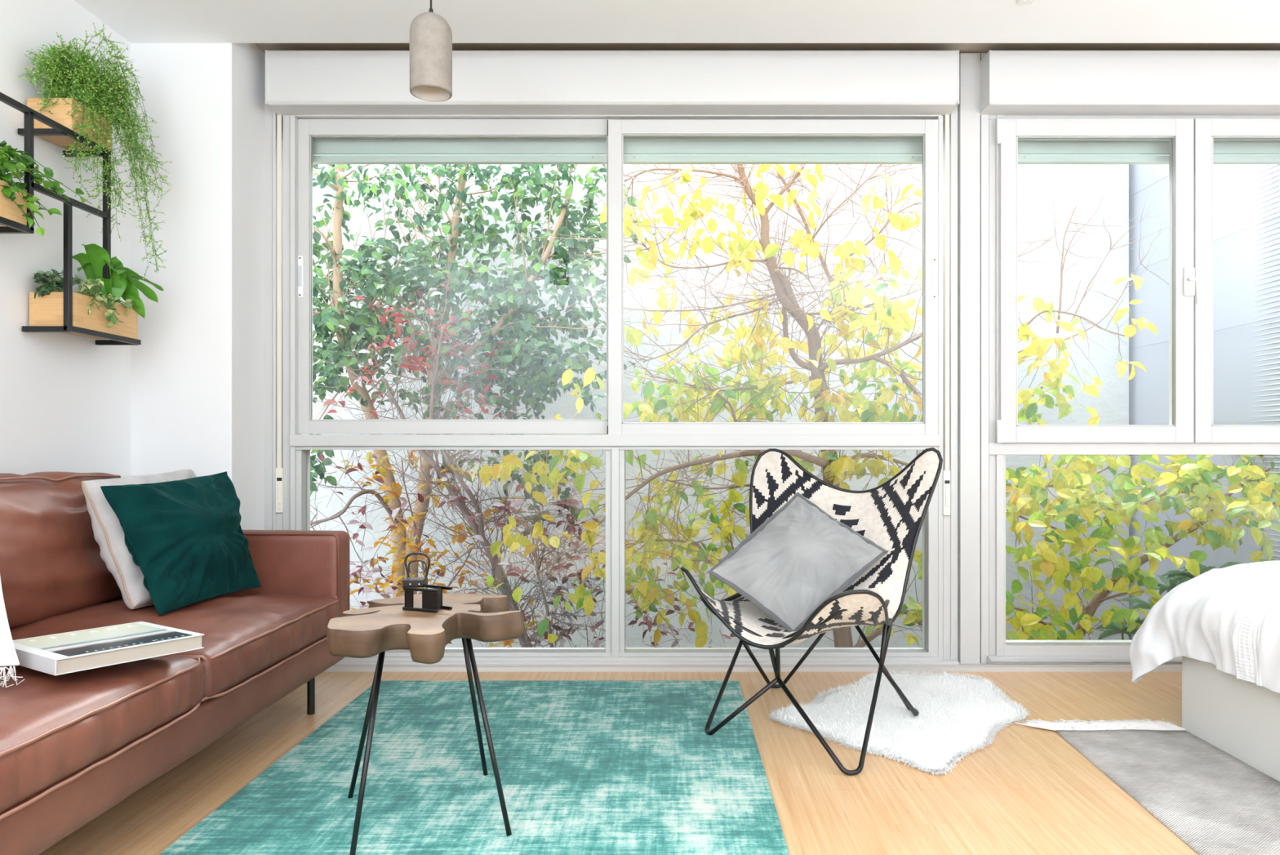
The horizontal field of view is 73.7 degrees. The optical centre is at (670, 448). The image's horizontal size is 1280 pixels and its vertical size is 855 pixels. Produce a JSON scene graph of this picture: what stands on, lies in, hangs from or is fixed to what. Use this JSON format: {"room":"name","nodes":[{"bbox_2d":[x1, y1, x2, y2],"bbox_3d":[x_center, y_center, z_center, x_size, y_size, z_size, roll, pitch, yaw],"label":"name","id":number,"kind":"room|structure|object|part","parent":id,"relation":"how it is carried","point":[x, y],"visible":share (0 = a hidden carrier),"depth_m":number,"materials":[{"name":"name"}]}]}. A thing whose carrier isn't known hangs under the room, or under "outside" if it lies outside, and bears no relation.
{"room":"studio apartment","nodes":[
{"label":"studio apartment","id":0,"kind":"room"},
{"bbox_2d":[0,0,130,477],"bbox_3d":[-2.180,-0.380,0.365,0.150,2.600,5.930,0,0,0],"label":"wall","id":1,"kind":"structure","parent":0,"point":[65,398],"depth_m":2.91,"materials":[{"name":"white paint"}]},
{"bbox_2d":[0,92,141,345],"bbox_3d":[-2.019,-0.705,2.515,0.156,0.655,1.230,0,0,0],"label":"wall shelf","id":2,"kind":"object","parent":1,"relation":"attached to","point":[28,131],"visible":0.96,"depth_m":2.76,"materials":[{"name":"black metal"}]},
{"bbox_2d":[0,179,26,226],"bbox_3d":[-2.020,-0.727,2.417,0.146,0.108,0.333,0,0,0],"label":"planter box","id":3,"kind":"object","parent":2,"relation":"on","point":[9,210],"visible":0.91,"depth_m":2.53,"materials":[{"name":"brown wood"}]},
{"bbox_2d":[0,140,91,236],"bbox_3d":[-1.948,-0.775,2.583,0.170,0.290,0.432,0,0,0],"label":"trailing vine","id":4,"kind":"object","parent":3,"relation":"in","point":[6,153],"visible":0.99,"depth_m":2.54,"materials":[{"name":"green plant"}]},
{"bbox_2d":[0,216,34,233],"bbox_3d":[-2.019,-0.663,2.412,0.156,0.018,0.384,0,0,0],"label":"tray","id":5,"kind":"object","parent":2,"relation":"on","point":[11,226],"depth_m":2.57,"materials":[{"name":"black"}]},
{"bbox_3d":[-1.950,-0.842,2.595,0.018,0.363,0.018,0,0,0],"label":"post","id":6,"kind":"part","parent":2,"relation":"part of","materials":[{"name":"black metal"}]},
{"bbox_3d":[-1.950,-1.023,2.431,0.018,0.018,1.062,0,0,0],"label":"rail","id":7,"kind":"part","parent":2,"relation":"part of","materials":[{"name":"black metal"}]},
{"bbox_3d":[-1.954,-0.591,2.768,0.018,0.422,0.018,0,0,0],"label":"post","id":8,"kind":"part","parent":2,"relation":"part of","materials":[{"name":"black metal"}]},
{"bbox_2d":[26,97,111,150],"bbox_3d":[-2.020,-1.086,2.875,0.146,0.105,0.200,0,0,0],"label":"planter box","id":9,"kind":"object","parent":2,"relation":"on","point":[60,110],"visible":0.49,"depth_m":2.77,"materials":[{"name":"brown wood"}]},
{"bbox_2d":[17,23,171,279],"bbox_3d":[-1.950,-1.038,2.923,0.238,0.861,0.489,0,0,13],"label":"fern","id":10,"kind":"object","parent":9,"relation":"in","point":[91,88],"visible":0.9,"depth_m":2.91,"materials":[{"name":"green plant"}]},
{"bbox_3d":[-1.950,-0.802,2.772,0.018,0.018,0.361,0,0,0],"label":"rail","id":11,"kind":"part","parent":2,"relation":"part of","materials":[{"name":"black metal"}]},
{"bbox_2d":[22,325,141,345],"bbox_3d":[-2.019,-0.387,2.945,0.156,0.020,0.371,0,0,0],"label":"tray","id":12,"kind":"object","parent":2,"relation":"on","point":[113,340],"depth_m":2.87,"materials":[{"name":"black metal"}]},
{"bbox_2d":[29,292,137,339],"bbox_3d":[-2.020,-0.454,2.954,0.146,0.112,0.337,0,0,0],"label":"planter box","id":13,"kind":"object","parent":2,"relation":"on","point":[47,309],"visible":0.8,"depth_m":2.83,"materials":[{"name":"brown wood"}]},
{"bbox_2d":[32,268,83,298],"bbox_3d":[-2.022,-0.541,2.821,0.143,0.119,0.131,0,0,0],"label":"ivy","id":14,"kind":"object","parent":13,"relation":"in","point":[49,282],"visible":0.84,"depth_m":2.79,"materials":[{"name":"green plant"}]},
{"bbox_2d":[74,274,139,327],"bbox_3d":[-1.942,-0.502,2.935,0.121,0.170,0.296,0,0,0],"label":"vine","id":15,"kind":"object","parent":13,"relation":"in","point":[94,286],"visible":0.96,"depth_m":2.90,"materials":[{"name":"green plant"}]},
{"bbox_2d":[72,243,163,319],"bbox_3d":[-1.964,-0.580,3.007,0.158,0.223,0.310,0,0,8],"label":"leafy plant","id":16,"kind":"object","parent":13,"relation":"in","point":[121,283],"visible":0.69,"depth_m":2.99,"materials":[{"name":"green plant"}]},
{"bbox_3d":[-1.950,-0.806,2.953,0.018,0.437,0.018,0,0,0],"label":"post","id":17,"kind":"part","parent":2,"relation":"part of","materials":[{"name":"black metal"}]},
{"bbox_2d":[130,43,265,529],"bbox_3d":[-2.156,-0.405,3.540,0.888,2.850,0.420,0,0,0],"label":"wall","id":18,"kind":"structure","parent":0,"point":[197,366],"depth_m":3.33,"materials":[{"name":"white paint"}]},
{"bbox_2d":[324,662,1182,671],"bbox_3d":[1.290,0.961,3.558,6.020,0.118,0.085,0,0,0],"label":"trim","id":19,"kind":"structure","parent":18,"relation":"attached to","point":[331,668],"depth_m":3.52,"materials":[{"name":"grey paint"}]},
{"bbox_2d":[957,53,988,662],"bbox_3d":[1.277,-0.370,3.648,0.124,2.579,0.143,0,0,0],"label":"trim column","id":20,"kind":"structure","parent":19,"relation":"on","point":[972,126],"depth_m":3.58,"materials":[{"name":"grey paint"}]},
{"bbox_2d":[38,671,1199,854],"bbox_3d":[0.850,0.980,0.500,6.900,0.120,6.200,0,0,0],"label":"floor","id":21,"kind":"structure","parent":0,"point":[1030,791],"depth_m":2.37,"materials":[{"name":"brown wood"}]},
{"bbox_2d":[0,471,349,854],"bbox_3d":[-1.610,0.496,2.116,0.961,0.849,1.955,0,0,0],"label":"sofa","id":22,"kind":"object","parent":21,"relation":"on","point":[74,745],"visible":0.72,"depth_m":2.29,"materials":[{"name":"brown leather"}]},
{"bbox_2d":[0,577,25,687],"bbox_3d":[-1.537,0.290,1.636,0.482,0.386,0.158,0,0,-34],"label":"blanket","id":23,"kind":"object","parent":22,"relation":"on","point":[8,655],"visible":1,"depth_m":1.75,"materials":[{"name":"white fabric"}]},
{"bbox_2d":[0,471,122,628],"bbox_3d":[-1.894,0.289,2.535,0.314,0.432,0.870,0,0,0],"label":"cushion","id":24,"kind":"object","parent":22,"relation":"on","point":[52,567],"depth_m":2.47,"materials":[{"name":"brown leather"}]},
{"bbox_2d":[0,656,204,812],"bbox_3d":[-1.555,0.554,1.682,0.851,0.164,0.864,0,0,0],"label":"seat cushion","id":25,"kind":"object","parent":22,"relation":"on","point":[55,731],"depth_m":1.72,"materials":[{"name":"brown leather"}]},
{"bbox_2d":[13,621,204,675],"bbox_3d":[-1.291,0.449,1.942,0.270,0.034,0.312,1,-1,30],"label":"book","id":26,"kind":"object","parent":22,"relation":"on","point":[61,653],"visible":1,"depth_m":1.89,"materials":[{"name":"grey paper"}]},
{"bbox_2d":[13,622,192,656],"bbox_3d":[-1.289,0.432,1.944,0.252,0.003,0.262,1,0,30],"label":"photo","id":27,"kind":"object","parent":26,"relation":"on","point":[65,643],"depth_m":1.93},
{"bbox_2d":[81,468,196,608],"bbox_3d":[-1.631,0.286,2.736,0.269,0.426,0.556,0,0,6],"label":"cushion","id":28,"kind":"object","parent":22,"relation":"on","point":[108,533],"visible":0.31,"depth_m":2.52,"materials":[{"name":"grey fabric"}]},
{"bbox_3d":[-1.610,0.695,2.115,0.905,0.130,1.950,0,0,0],"label":"frame","id":29,"kind":"part","parent":22,"relation":"part of","materials":[{"name":"brown leather"}]},
{"bbox_2d":[9,593,339,700],"bbox_3d":[-1.556,0.552,2.554,0.849,0.167,0.863,0,0,0],"label":"seat cushion","id":30,"kind":"object","parent":22,"relation":"on","point":[246,637],"depth_m":2.44,"materials":[{"name":"brown leather"}]},
{"bbox_2d":[100,471,261,615],"bbox_3d":[-1.508,0.277,2.680,0.241,0.395,0.485,0,0,13],"label":"cushion","id":31,"kind":"object","parent":22,"relation":"on","point":[188,542],"visible":1,"depth_m":2.59,"materials":[{"name":"green fabric"}]},
{"bbox_3d":[-1.610,0.521,3.038,0.902,0.459,0.110,0,0,0],"label":"armrest","id":32,"kind":"part","parent":22,"relation":"part of","materials":[{"name":"brown leather"}]},
{"bbox_3d":[-1.246,0.838,2.960,0.025,0.165,0.025,0,0,0],"label":"leg","id":33,"kind":"part","parent":22,"relation":"part of","materials":[{"name":"black metal"}]},
{"bbox_2d":[158,680,789,854],"bbox_3d":[-0.441,0.915,2.315,1.416,0.007,2.070,0,0,0],"label":"rug","id":34,"kind":"object","parent":21,"relation":"on","point":[585,766],"visible":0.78,"depth_m":2.36,"materials":[{"name":"teal carpet"}]},
{"bbox_2d":[326,592,524,854],"bbox_3d":[-0.604,0.661,2.128,0.476,0.506,0.558,0,0,0],"label":"coffee table","id":35,"kind":"object","parent":34,"relation":"on","point":[379,628],"visible":0.97,"depth_m":2.06,"materials":[{"name":"brown wood"}]},
{"bbox_3d":[-0.776,0.687,2.190,0.156,0.452,0.012,0,0,34],"label":"leg","id":36,"kind":"part","parent":35,"relation":"part of","materials":[{"name":"black metal"}]},
{"bbox_3d":[-0.697,0.687,1.970,0.012,0.454,0.241,0,0,-1],"label":"leg","id":37,"kind":"part","parent":35,"relation":"part of","materials":[{"name":"black metal"}]},
{"bbox_2d":[402,551,452,612],"bbox_3d":[-0.619,0.337,2.163,0.132,0.141,0.065,0,0,22],"label":"candle holder","id":38,"kind":"object","parent":35,"relation":"on","point":[432,598],"visible":1,"depth_m":2.15,"materials":[{"name":"black metal"}]},
{"bbox_3d":[-0.658,0.379,2.149,0.024,0.050,0.004,0,0,19],"label":"panel","id":39,"kind":"part","parent":38,"relation":"part of","materials":[{"name":"black metal"}]},
{"bbox_3d":[-0.650,0.342,2.175,0.053,0.020,0.040,0,0,0],"label":"seat","id":40,"kind":"part","parent":38,"relation":"part of","materials":[{"name":"black metal"}]},
{"bbox_3d":[-0.626,0.404,2.135,0.105,0.007,0.007,0,0,22],"label":"leg","id":41,"kind":"part","parent":38,"relation":"part of","materials":[{"name":"black metal"}]},
{"bbox_3d":[-0.624,0.354,2.135,0.105,0.007,0.007,0,0,22],"label":"leg","id":42,"kind":"part","parent":38,"relation":"part of","materials":[{"name":"black metal"}]},
{"bbox_3d":[-0.599,0.379,2.127,0.044,0.050,0.004,0,0,20],"label":"panel","id":43,"kind":"part","parent":38,"relation":"part of","materials":[{"name":"black metal"}]},
{"bbox_3d":[-0.600,0.379,2.152,0.053,0.050,0.004,0,0,-43],"label":"panel","id":44,"kind":"part","parent":38,"relation":"part of","materials":[{"name":"black metal"}]},
{"bbox_3d":[-0.593,0.354,2.178,0.094,0.007,0.007,0,0,29],"label":"leg","id":45,"kind":"part","parent":38,"relation":"part of","materials":[{"name":"black metal"}]},
{"bbox_3d":[-0.587,0.379,2.171,0.015,0.050,0.004,0,0,27],"label":"panel","id":46,"kind":"part","parent":38,"relation":"part of","materials":[{"name":"black metal"}]},
{"bbox_3d":[-0.592,0.404,2.178,0.091,0.007,0.007,0,0,30],"label":"leg","id":47,"kind":"part","parent":38,"relation":"part of","materials":[{"name":"black metal"}]},
{"bbox_3d":[-0.528,0.687,2.300,0.012,0.452,0.183,0,0,8],"label":"leg","id":48,"kind":"part","parent":35,"relation":"part of","materials":[{"name":"black metal"}]},
{"bbox_3d":[-0.446,0.687,2.080,0.012,0.453,0.204,0,0,-44],"label":"leg","id":49,"kind":"part","parent":35,"relation":"part of","materials":[{"name":"black metal"}]},
{"bbox_2d":[680,447,942,775],"bbox_3d":[0.442,0.458,2.788,0.695,0.919,0.785,0,0,36],"label":"chair","id":50,"kind":"object","parent":21,"relation":"on","point":[891,514],"visible":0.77,"depth_m":2.81,"materials":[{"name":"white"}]},
{"bbox_3d":[0.208,0.571,2.756,0.248,0.252,0.481,0,0,0],"label":"rod","id":51,"kind":"part","parent":50,"relation":"part of","materials":[{"name":"black metal"}]},
{"bbox_3d":[0.203,0.792,2.765,0.186,0.254,0.438,0,0,-10],"label":"leg","id":52,"kind":"part","parent":50,"relation":"part of","materials":[{"name":"black metal"}]},
{"bbox_3d":[0.412,0.743,3.150,0.399,0.353,0.249,0,0,-13],"label":"leg","id":53,"kind":"part","parent":50,"relation":"part of","materials":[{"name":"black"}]},
{"bbox_2d":[706,492,888,631],"bbox_3d":[0.411,0.357,2.719,0.490,0.411,0.350,0,0,-43],"label":"cushion","id":54,"kind":"object","parent":50,"relation":"on","point":[801,557],"visible":0.98,"depth_m":2.67,"materials":[{"name":"grey fabric"}]},
{"bbox_3d":[0.519,0.796,2.511,0.357,0.245,0.226,0,0,-15],"label":"leg","id":55,"kind":"part","parent":50,"relation":"part of","materials":[{"name":"black metal"}]},
{"bbox_3d":[0.543,0.570,2.541,0.454,0.255,0.240,0,0,-24],"label":"rod","id":56,"kind":"part","parent":50,"relation":"part of","materials":[{"name":"black metal"}]},
{"bbox_3d":[0.741,0.385,2.870,0.240,0.596,0.433,0,0,0],"label":"rod","id":57,"kind":"part","parent":50,"relation":"part of","materials":[{"name":"black metal"}]},
{"bbox_3d":[0.729,0.732,2.870,0.216,0.331,0.432,0,0,0],"label":"leg","id":58,"kind":"part","parent":50,"relation":"part of","materials":[{"name":"black metal"}]},
{"bbox_2d":[767,669,1033,775],"bbox_3d":[0.872,0.902,3.007,0.709,0.035,1.091,0,0,43],"label":"sheepskin rug","id":59,"kind":"object","parent":21,"relation":"on","point":[958,714],"visible":0.93,"depth_m":2.87,"materials":[{"name":"white fur"}]},
{"bbox_2d":[1013,718,1279,854],"bbox_3d":[1.411,0.913,2.042,0.531,0.013,1.683,0,0,0],"label":"runner rug","id":60,"kind":"object","parent":21,"relation":"on","point":[1214,801],"visible":1,"depth_m":2.34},
{"bbox_2d":[1182,656,1279,781],"bbox_3d":[2.486,0.684,1.770,1.628,0.469,2.040,0,0,0],"label":"bed","id":61,"kind":"object","parent":21,"relation":"on","point":[1241,717],"visible":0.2,"depth_m":2.54,"materials":[{"name":"white"}]},
{"bbox_2d":[1128,560,1279,693],"bbox_3d":[2.462,0.552,1.839,1.794,0.485,2.291,0,0,0],"label":"duvet","id":62,"kind":"object","parent":61,"relation":"on","point":[1228,618],"visible":1,"depth_m":2.58,"materials":[{"name":"white fabric"}]},
{"bbox_2d":[73,0,1279,43],"bbox_3d":[0.850,-1.640,0.365,6.900,0.120,5.930,0,0,0],"label":"ceiling","id":63,"kind":"structure","parent":0,"point":[137,21],"depth_m":3.15,"materials":[{"name":"white paint"}]},
{"bbox_2d":[409,0,452,102],"bbox_3d":[-0.645,-1.267,2.300,0.111,0.625,0.111,0,0,0],"label":"pendant lamp","id":64,"kind":"object","parent":63,"relation":"hanging from","point":[430,33],"visible":1,"depth_m":2.26,"materials":[{"name":"grey concrete"}]},
{"bbox_2d":[1017,0,1034,4],"bbox_3d":[1.254,-1.573,3.007,0.050,0.013,0.036,0,0,0],"label":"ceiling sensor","id":65,"kind":"object","parent":63,"relation":"attached to","point":[1020,2],"visible":1,"depth_m":3.01,"materials":[{"name":"white plastic"}]},
{"bbox_2d":[254,43,1279,54],"bbox_3d":[1.290,-1.732,3.565,6.020,0.135,0.470,0,0,0],"label":"trim","id":66,"kind":"structure","parent":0,"point":[980,48],"depth_m":3.54,"materials":[{"name":"beige"}]},
{"bbox_3d":[1.290,-1.545,3.731,6.020,0.270,0.238,0,0,0],"label":"lintel","id":67,"kind":"object","parent":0,"visible":0},
{"bbox_2d":[264,93,959,664],"bbox_3d":[-0.277,-0.290,3.647,2.977,2.418,0.205,0,0,0],"label":"window","id":68,"kind":"structure","parent":67,"relation":"attached to","point":[301,433],"depth_m":3.59,"materials":[{"name":"grey paint"}]},
{"bbox_3d":[-0.922,-0.727,3.627,1.332,1.333,0.035,0,0,0],"label":"sash","id":69,"kind":"part","parent":68,"relation":"part of","materials":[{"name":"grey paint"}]},
{"bbox_2d":[312,137,606,164],"bbox_3d":[-0.926,-1.323,3.712,1.324,0.169,0.036,0,0,0],"label":"roller shutter","id":70,"kind":"object","parent":68,"relation":"attached to","point":[325,150],"visible":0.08,"depth_m":3.70,"materials":[{"name":"white plastic"}]},
{"bbox_3d":[-0.226,0.440,3.632,2.707,0.890,0.115,0,0,0],"label":"frame","id":71,"kind":"part","parent":68,"relation":"part of","materials":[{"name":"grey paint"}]},
{"bbox_2d":[623,137,922,164],"bbox_3d":[0.455,-1.323,3.712,1.346,0.169,0.036,0,0,0],"label":"roller shutter","id":72,"kind":"object","parent":68,"relation":"attached to","point":[637,150],"visible":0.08,"depth_m":3.70,"materials":[{"name":"white plastic"}]},
{"bbox_3d":[0.431,-0.716,3.590,1.382,1.322,0.035,0,0,0],"label":"sash","id":73,"kind":"part","parent":68,"relation":"part of","materials":[{"name":"grey paint"}]},
{"bbox_2d":[265,49,959,115],"bbox_3d":[-0.236,-1.509,3.534,2.823,0.219,0.132,0,0,0],"label":"box","id":74,"kind":"object","parent":67,"relation":"attached to","point":[298,82],"visible":1,"depth_m":3.47,"materials":[{"name":"white"}]},
{"bbox_2d":[275,113,284,512],"bbox_3d":[-1.641,-0.589,3.586,0.030,1.716,0.023,0,0,0],"label":"strap","id":75,"kind":"object","parent":74,"relation":"hanging from","point":[279,470],"visible":0.98,"depth_m":3.58,"materials":[{"name":"beige fabric"}]},
{"bbox_3d":[-1.641,0.176,3.588,0.030,0.187,0.018,0,0,0],"label":"winder plate","id":76,"kind":"part","parent":75,"relation":"part of","materials":[{"name":"white plastic"}]},
{"bbox_2d":[942,115,950,515],"bbox_3d":[1.161,-0.583,3.586,0.030,1.728,0.023,0,0,0],"label":"strap","id":77,"kind":"object","parent":74,"relation":"hanging from","point":[946,473],"visible":0.99,"depth_m":3.58,"materials":[{"name":"beige fabric"}]},
{"bbox_3d":[1.161,0.187,3.588,0.030,0.187,0.018,0,0,0],"label":"winder plate","id":78,"kind":"part","parent":77,"relation":"part of","materials":[{"name":"white plastic"}]},
{"bbox_2d":[979,49,1279,115],"bbox_3d":[2.167,-1.509,3.534,1.739,0.219,0.132,0,0,0],"label":"box","id":79,"kind":"object","parent":67,"relation":"attached to","point":[1012,82],"visible":1,"depth_m":3.47,"materials":[{"name":"white"}]},
{"bbox_2d":[986,115,1279,663],"bbox_3d":[2.214,-0.272,3.621,1.768,2.362,0.258,0,0,0],"label":"window","id":80,"kind":"structure","parent":67,"relation":"attached to","point":[1190,429],"depth_m":3.57,"materials":[{"name":"grey paint"}]},
{"bbox_3d":[1.785,-0.700,3.590,0.806,1.355,0.050,0,0,0],"label":"sash","id":81,"kind":"part","parent":80,"relation":"part of","materials":[{"name":"grey paint"}]},
{"bbox_2d":[1017,140,1279,164],"bbox_3d":[2.302,-1.323,3.712,1.654,0.169,0.036,0,0,0],"label":"roller shutter","id":82,"kind":"object","parent":80,"relation":"attached to","point":[1029,152],"visible":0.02,"depth_m":3.70,"materials":[{"name":"white plastic"}]},
{"bbox_3d":[2.166,-0.695,3.560,0.045,0.118,0.010,0,0,0],"label":"handle","id":83,"kind":"part","parent":80,"relation":"part of","materials":[{"name":"white plastic"}]},
{"bbox_3d":[2.155,-0.651,3.525,0.042,0.121,0.065,0,0,0],"label":"lever","id":84,"kind":"part","parent":80,"relation":"part of","materials":[{"name":"white plastic"}]},
{"bbox_3d":[2.598,-0.700,3.590,0.806,1.355,0.050,0,0,0],"label":"sash","id":85,"kind":"part","parent":80,"relation":"part of","materials":[{"name":"grey paint"}]},
{"label":"outside","id":86,"kind":"structure","parent":0,"visible":0},
{"bbox_3d":[-2.800,1.590,6.390,12.400,0.100,5.220,0,0,0],"label":"ground","id":87,"kind":"structure","parent":86,"visible":0},
{"bbox_2d":[341,411,559,647],"bbox_3d":[-1.271,0.639,4.764,1.353,1.810,0.688,0,0,21],"label":"sapling","id":88,"kind":"object","parent":87,"relation":"on","point":[380,469],"visible":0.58,"depth_m":4.77,"materials":[{"name":"brown plant"}]},
{"bbox_2d":[310,164,666,597],"bbox_3d":[-1.330,-0.491,5.276,2.629,4.124,1.415,0,0,0],"label":"evergreen tree","id":89,"kind":"object","parent":87,"relation":"on","point":[508,300],"visible":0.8,"depth_m":5.03,"materials":[{"name":"green plant"}]},
{"bbox_2d":[310,255,736,647],"bbox_3d":[-1.026,0.281,4.741,2.984,2.646,1.370,0,0,-2],"label":"shrub","id":90,"kind":"object","parent":87,"relation":"on","point":[504,588],"visible":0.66,"depth_m":4.64,"materials":[{"name":"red plant"}]},
{"bbox_2d":[310,164,1128,647],"bbox_3d":[-2.885,-0.395,6.175,12.230,3.870,0.350,0,0,0],"label":"sky","id":91,"kind":"structure","parent":87,"relation":"on","point":[1072,184],"depth_m":6.00,"materials":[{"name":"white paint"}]},
{"bbox_2d":[469,164,1041,647],"bbox_3d":[0.493,-0.266,4.553,2.885,3.684,1.530,0,0,5],"label":"tree","id":92,"kind":"object","parent":87,"relation":"on","point":[757,397],"visible":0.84,"depth_m":4.39,"materials":[{"name":"yellow plant"}]},
{"bbox_2d":[1005,187,1279,639],"bbox_3d":[2.385,0.020,4.434,1.721,2.786,1.242,0,0,0],"label":"shrub","id":93,"kind":"object","parent":87,"relation":"on","point":[1072,485],"visible":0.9,"depth_m":4.32,"materials":[{"name":"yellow plant"}]},
{"bbox_2d":[1094,561,1242,639],"bbox_3d":[2.688,1.071,4.665,0.866,0.942,0.574,0,0,0],"label":"leaf plant","id":94,"kind":"object","parent":87,"relation":"on","point":[1179,576],"visible":0.28,"depth_m":4.65,"materials":[{"name":"green plant"}]},
{"bbox_2d":[1128,164,1279,639],"bbox_3d":[3.405,-0.570,6.200,0.300,4.220,4.600,0,0,0],"label":"wall","id":95,"kind":"structure","parent":87,"relation":"on","point":[1246,262],"depth_m":5.05,"materials":[{"name":"grey"}]},
{"bbox_2d":[1128,175,1279,517],"bbox_3d":[3.254,-0.705,6.200,0.004,2.152,4.600,0,0,0],"label":"trim","id":96,"kind":"structure","parent":95,"relation":"attached to","point":[1167,175],"depth_m":5.00,"materials":[{"name":"grey"}]}
]}

